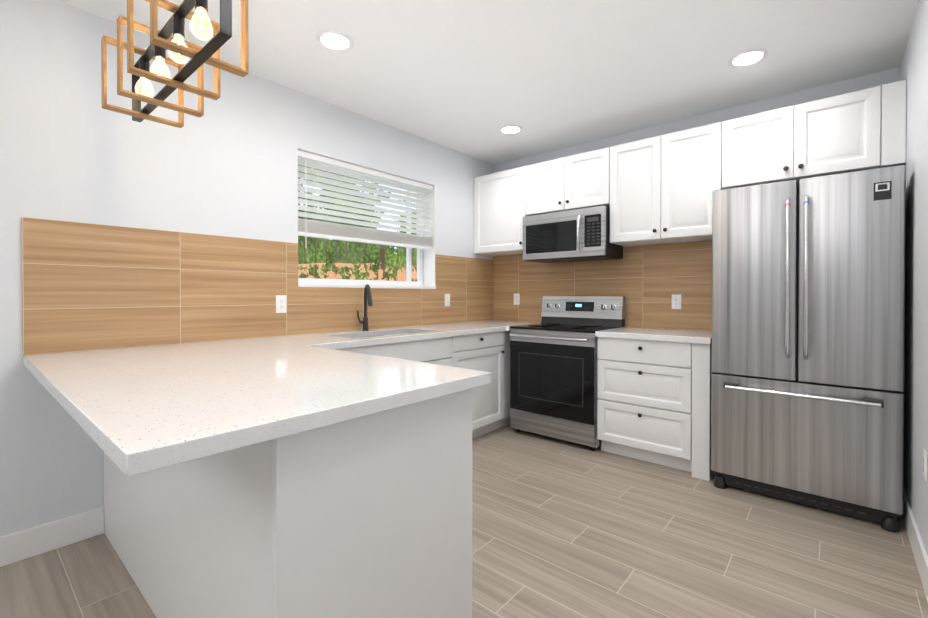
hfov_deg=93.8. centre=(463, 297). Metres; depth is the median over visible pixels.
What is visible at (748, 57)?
recessed light
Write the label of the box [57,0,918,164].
ceiling
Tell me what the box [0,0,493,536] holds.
wall
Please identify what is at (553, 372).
electric range
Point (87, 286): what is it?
backsplash
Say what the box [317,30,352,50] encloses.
recessed light
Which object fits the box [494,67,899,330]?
wall
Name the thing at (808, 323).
fridge
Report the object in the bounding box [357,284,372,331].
faucet
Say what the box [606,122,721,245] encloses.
upper cabinet
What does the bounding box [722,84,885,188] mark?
upper cabinet
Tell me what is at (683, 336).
countertop
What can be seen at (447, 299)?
electrical outlet
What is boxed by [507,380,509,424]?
base cabinet
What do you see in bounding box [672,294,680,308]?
electrical outlet
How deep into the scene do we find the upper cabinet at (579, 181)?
3.66 m
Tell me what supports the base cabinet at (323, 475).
on the floor
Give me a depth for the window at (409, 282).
3.68 m
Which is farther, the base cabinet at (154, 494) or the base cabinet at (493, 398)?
the base cabinet at (493, 398)
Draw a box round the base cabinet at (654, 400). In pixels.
[597,340,712,476]
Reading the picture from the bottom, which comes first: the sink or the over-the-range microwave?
the sink
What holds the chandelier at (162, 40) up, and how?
hanging from the ceiling
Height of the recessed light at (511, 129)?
0.007 m
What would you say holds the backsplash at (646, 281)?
attached to the wall at (876, 79)
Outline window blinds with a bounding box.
[298,150,432,249]
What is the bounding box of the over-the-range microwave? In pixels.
[523,206,622,262]
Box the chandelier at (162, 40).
[101,0,248,127]
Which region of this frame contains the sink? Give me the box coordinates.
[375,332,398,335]
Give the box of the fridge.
[711,165,905,532]
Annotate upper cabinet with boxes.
[474,166,525,255]
[526,147,609,215]
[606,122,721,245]
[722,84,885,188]
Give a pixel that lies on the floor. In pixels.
(563, 529)
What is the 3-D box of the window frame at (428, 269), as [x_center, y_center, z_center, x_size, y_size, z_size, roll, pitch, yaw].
[-0.743,-0.543,3.470,0.162,0.937,1.320,0,1,41]
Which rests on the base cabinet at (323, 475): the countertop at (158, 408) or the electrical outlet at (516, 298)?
the countertop at (158, 408)
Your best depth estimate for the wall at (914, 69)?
2.03 m
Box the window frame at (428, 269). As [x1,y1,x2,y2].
[297,148,435,288]
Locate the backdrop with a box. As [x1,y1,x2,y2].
[298,165,416,281]
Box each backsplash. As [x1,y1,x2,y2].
[22,217,493,354]
[493,240,711,330]
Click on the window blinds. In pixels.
(319, 229)
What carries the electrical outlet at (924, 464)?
attached to the wall at (914, 69)
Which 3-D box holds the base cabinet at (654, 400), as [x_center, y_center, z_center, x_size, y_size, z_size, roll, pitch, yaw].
[1.425,0.726,3.249,0.640,0.869,0.594,0,1,41]
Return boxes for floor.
[0,424,927,617]
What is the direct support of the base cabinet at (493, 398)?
on the floor
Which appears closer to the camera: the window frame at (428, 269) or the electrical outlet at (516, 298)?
the window frame at (428, 269)
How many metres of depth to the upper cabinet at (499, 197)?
4.13 m
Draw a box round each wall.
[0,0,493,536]
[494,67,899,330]
[900,0,927,554]
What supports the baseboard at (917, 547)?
attached to the wall at (914, 69)
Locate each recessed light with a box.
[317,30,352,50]
[499,125,521,133]
[729,49,767,66]
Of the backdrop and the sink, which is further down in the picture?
the sink
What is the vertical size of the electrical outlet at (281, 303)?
0.115 m
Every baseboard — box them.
[0,507,103,566]
[902,486,927,601]
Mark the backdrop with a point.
(348, 257)
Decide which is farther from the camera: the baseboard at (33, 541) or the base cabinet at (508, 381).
the base cabinet at (508, 381)
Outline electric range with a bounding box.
[509,296,624,450]
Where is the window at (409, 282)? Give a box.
[298,158,422,285]
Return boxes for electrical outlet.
[276,295,286,312]
[445,294,449,305]
[514,293,519,304]
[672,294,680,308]
[923,449,926,481]
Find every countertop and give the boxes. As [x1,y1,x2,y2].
[23,320,678,479]
[659,329,711,343]

